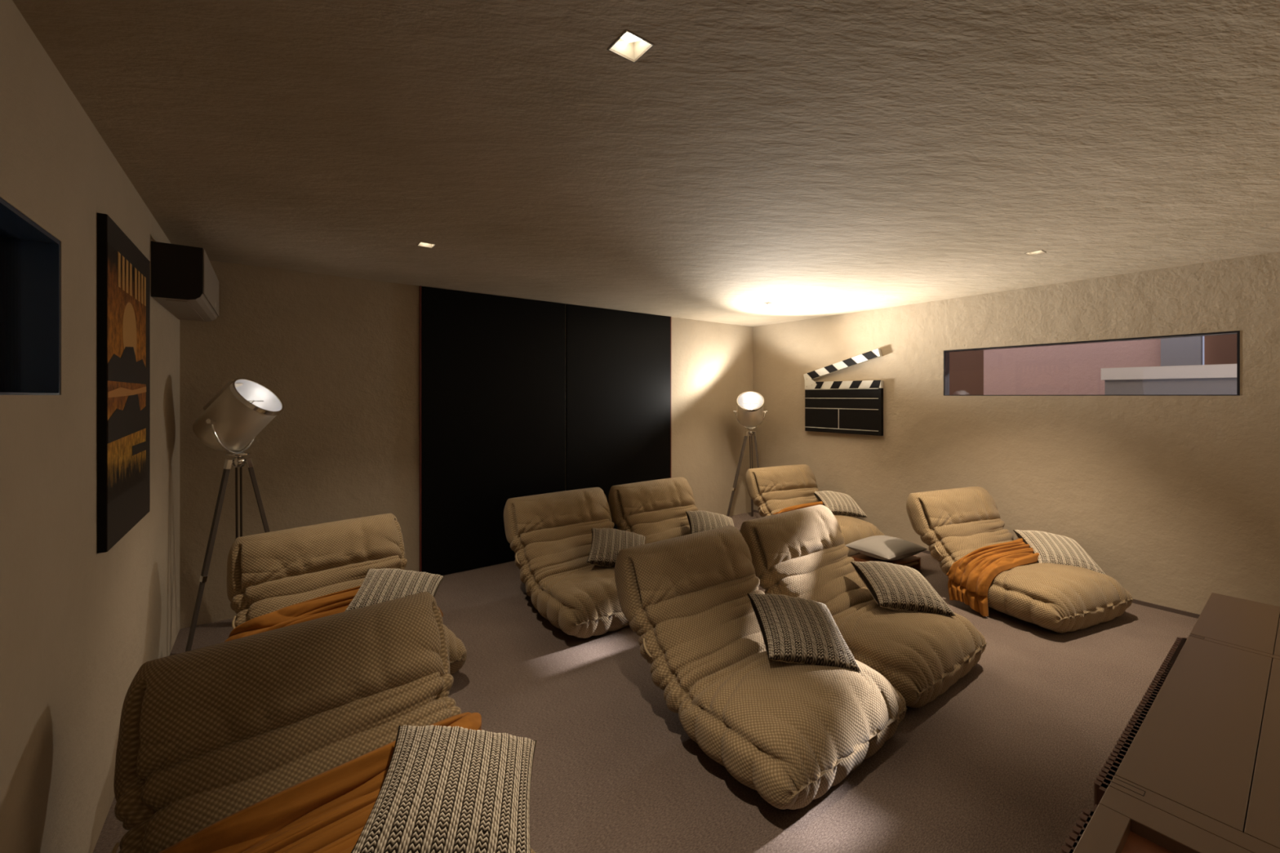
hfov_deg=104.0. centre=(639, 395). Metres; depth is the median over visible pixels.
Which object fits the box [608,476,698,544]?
lounge chair
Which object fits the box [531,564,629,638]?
seat cushion
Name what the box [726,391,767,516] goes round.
tripod floor lamp
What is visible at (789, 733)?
seat cushion
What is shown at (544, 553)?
cushion
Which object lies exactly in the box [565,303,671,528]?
door
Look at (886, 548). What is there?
pillow
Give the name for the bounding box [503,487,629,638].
lounge chair
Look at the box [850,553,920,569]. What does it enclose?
stool
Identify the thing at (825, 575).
cushion
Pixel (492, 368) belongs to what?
door
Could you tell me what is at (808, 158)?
ceiling
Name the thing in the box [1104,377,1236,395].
wall
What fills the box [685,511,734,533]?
knit cushion
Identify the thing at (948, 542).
cushion
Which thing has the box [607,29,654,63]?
recessed light
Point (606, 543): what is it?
knit cushion
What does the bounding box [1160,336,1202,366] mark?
wall pier
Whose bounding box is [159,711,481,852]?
throw blanket
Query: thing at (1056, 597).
seat cushion
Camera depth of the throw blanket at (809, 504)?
5.20 m
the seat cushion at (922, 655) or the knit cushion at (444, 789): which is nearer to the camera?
the knit cushion at (444, 789)
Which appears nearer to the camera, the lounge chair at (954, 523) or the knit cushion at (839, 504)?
the lounge chair at (954, 523)
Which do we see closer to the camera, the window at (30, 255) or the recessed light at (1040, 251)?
the window at (30, 255)
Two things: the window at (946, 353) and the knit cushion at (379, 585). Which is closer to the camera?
the knit cushion at (379, 585)
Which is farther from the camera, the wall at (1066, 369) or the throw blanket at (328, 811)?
the wall at (1066, 369)
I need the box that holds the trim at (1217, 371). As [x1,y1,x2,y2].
[1101,364,1236,380]
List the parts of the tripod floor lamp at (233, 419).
leg, pivot knob, mounting plate, leg, lamp shade, leg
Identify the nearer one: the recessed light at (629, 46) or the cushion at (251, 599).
the recessed light at (629, 46)
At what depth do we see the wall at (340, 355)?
3.82 m
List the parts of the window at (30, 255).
pane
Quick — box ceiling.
[12,0,1279,326]
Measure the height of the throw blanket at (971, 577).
0.405 m
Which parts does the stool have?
panel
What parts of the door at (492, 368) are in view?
edge trim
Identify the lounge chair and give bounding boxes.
[111,591,535,852]
[226,513,466,675]
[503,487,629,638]
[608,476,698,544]
[614,525,906,809]
[739,504,986,708]
[745,464,884,556]
[906,486,1133,633]
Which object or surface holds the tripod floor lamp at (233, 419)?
on the floor
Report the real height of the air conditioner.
0.284 m
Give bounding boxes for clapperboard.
[803,348,883,435]
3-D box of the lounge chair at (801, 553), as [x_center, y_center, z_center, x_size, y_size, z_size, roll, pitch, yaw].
[1.301,1.169,3.063,0.953,0.754,1.173,0,0,-36]
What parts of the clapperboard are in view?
hinge plate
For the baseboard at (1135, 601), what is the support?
attached to the wall at (1175, 500)
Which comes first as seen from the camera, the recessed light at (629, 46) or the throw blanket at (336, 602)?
the recessed light at (629, 46)
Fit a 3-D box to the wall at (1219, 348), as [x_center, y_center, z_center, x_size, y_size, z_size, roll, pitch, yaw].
[6.567,0.325,3.708,0.130,2.450,3.160,0,0,-36]
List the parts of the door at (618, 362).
edge trim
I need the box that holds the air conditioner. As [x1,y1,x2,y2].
[151,240,218,321]
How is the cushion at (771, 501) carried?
on the lounge chair at (774, 489)
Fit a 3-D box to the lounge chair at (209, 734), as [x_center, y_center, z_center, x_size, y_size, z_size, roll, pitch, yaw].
[-0.861,1.169,1.413,0.953,0.754,1.173,0,0,-42]
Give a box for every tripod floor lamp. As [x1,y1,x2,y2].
[185,377,284,652]
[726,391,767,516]
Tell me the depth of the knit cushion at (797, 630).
2.36 m
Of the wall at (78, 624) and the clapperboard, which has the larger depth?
the clapperboard
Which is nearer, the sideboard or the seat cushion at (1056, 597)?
the sideboard
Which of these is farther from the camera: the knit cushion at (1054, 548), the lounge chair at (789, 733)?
the knit cushion at (1054, 548)
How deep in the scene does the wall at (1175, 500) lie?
3.97 m
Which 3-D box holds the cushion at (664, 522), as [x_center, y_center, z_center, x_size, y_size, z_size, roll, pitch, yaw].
[0.278,1.273,4.462,0.921,0.492,0.549,0,0,-36]
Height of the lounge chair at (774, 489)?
0.754 m
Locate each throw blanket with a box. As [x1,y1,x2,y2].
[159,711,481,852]
[224,586,443,641]
[773,501,835,515]
[946,537,1039,616]
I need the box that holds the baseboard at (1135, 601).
[753,509,1199,618]
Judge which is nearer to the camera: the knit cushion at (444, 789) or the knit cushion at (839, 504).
the knit cushion at (444, 789)
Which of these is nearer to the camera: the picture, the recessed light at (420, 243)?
the picture
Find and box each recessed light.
[417,241,435,248]
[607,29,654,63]
[1024,249,1045,255]
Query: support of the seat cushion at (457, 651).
on the lounge chair at (268, 572)
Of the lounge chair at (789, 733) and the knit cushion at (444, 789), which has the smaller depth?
the knit cushion at (444, 789)
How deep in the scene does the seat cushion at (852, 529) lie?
4.83 m
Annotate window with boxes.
[0,197,60,395]
[943,330,1239,395]
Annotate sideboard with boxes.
[1058,592,1279,852]
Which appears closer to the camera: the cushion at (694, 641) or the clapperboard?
the cushion at (694, 641)
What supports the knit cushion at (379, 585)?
on the lounge chair at (268, 572)
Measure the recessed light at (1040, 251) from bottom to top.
0.051 m
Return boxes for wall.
[0,0,179,852]
[179,260,752,629]
[752,251,1279,614]
[949,338,1160,395]
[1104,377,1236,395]
[1204,333,1236,364]
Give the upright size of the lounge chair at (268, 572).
0.754 m
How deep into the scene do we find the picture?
1.91 m
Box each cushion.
[114,669,461,852]
[230,555,407,627]
[345,568,444,611]
[351,724,537,852]
[443,624,466,675]
[510,519,613,597]
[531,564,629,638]
[586,528,645,568]
[616,504,698,544]
[629,573,767,724]
[680,655,906,809]
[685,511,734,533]
[746,592,861,671]
[753,487,819,516]
[758,543,875,622]
[813,490,867,517]
[834,515,884,556]
[835,601,986,708]
[850,560,955,616]
[920,518,1013,574]
[987,562,1133,633]
[1013,529,1105,574]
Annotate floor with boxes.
[93,511,1197,852]
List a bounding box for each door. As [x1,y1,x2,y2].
[419,285,565,575]
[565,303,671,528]
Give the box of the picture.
[97,213,150,553]
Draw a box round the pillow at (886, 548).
[845,535,927,560]
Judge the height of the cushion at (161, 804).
0.492 m
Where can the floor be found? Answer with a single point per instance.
(1009, 757)
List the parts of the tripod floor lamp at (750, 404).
lamp shade, leg, leg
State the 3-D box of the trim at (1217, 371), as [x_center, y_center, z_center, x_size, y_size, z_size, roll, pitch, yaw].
[5.254,-0.205,3.701,0.250,0.110,2.710,0,0,-36]
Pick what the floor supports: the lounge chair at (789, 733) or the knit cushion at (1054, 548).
the lounge chair at (789, 733)
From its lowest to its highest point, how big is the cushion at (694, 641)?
0.492 m
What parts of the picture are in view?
picture panel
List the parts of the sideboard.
tray rail, inlaid pull, tray rail, panel, panel, panel, panel, panel, panel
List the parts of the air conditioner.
panel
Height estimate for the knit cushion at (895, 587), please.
0.329 m

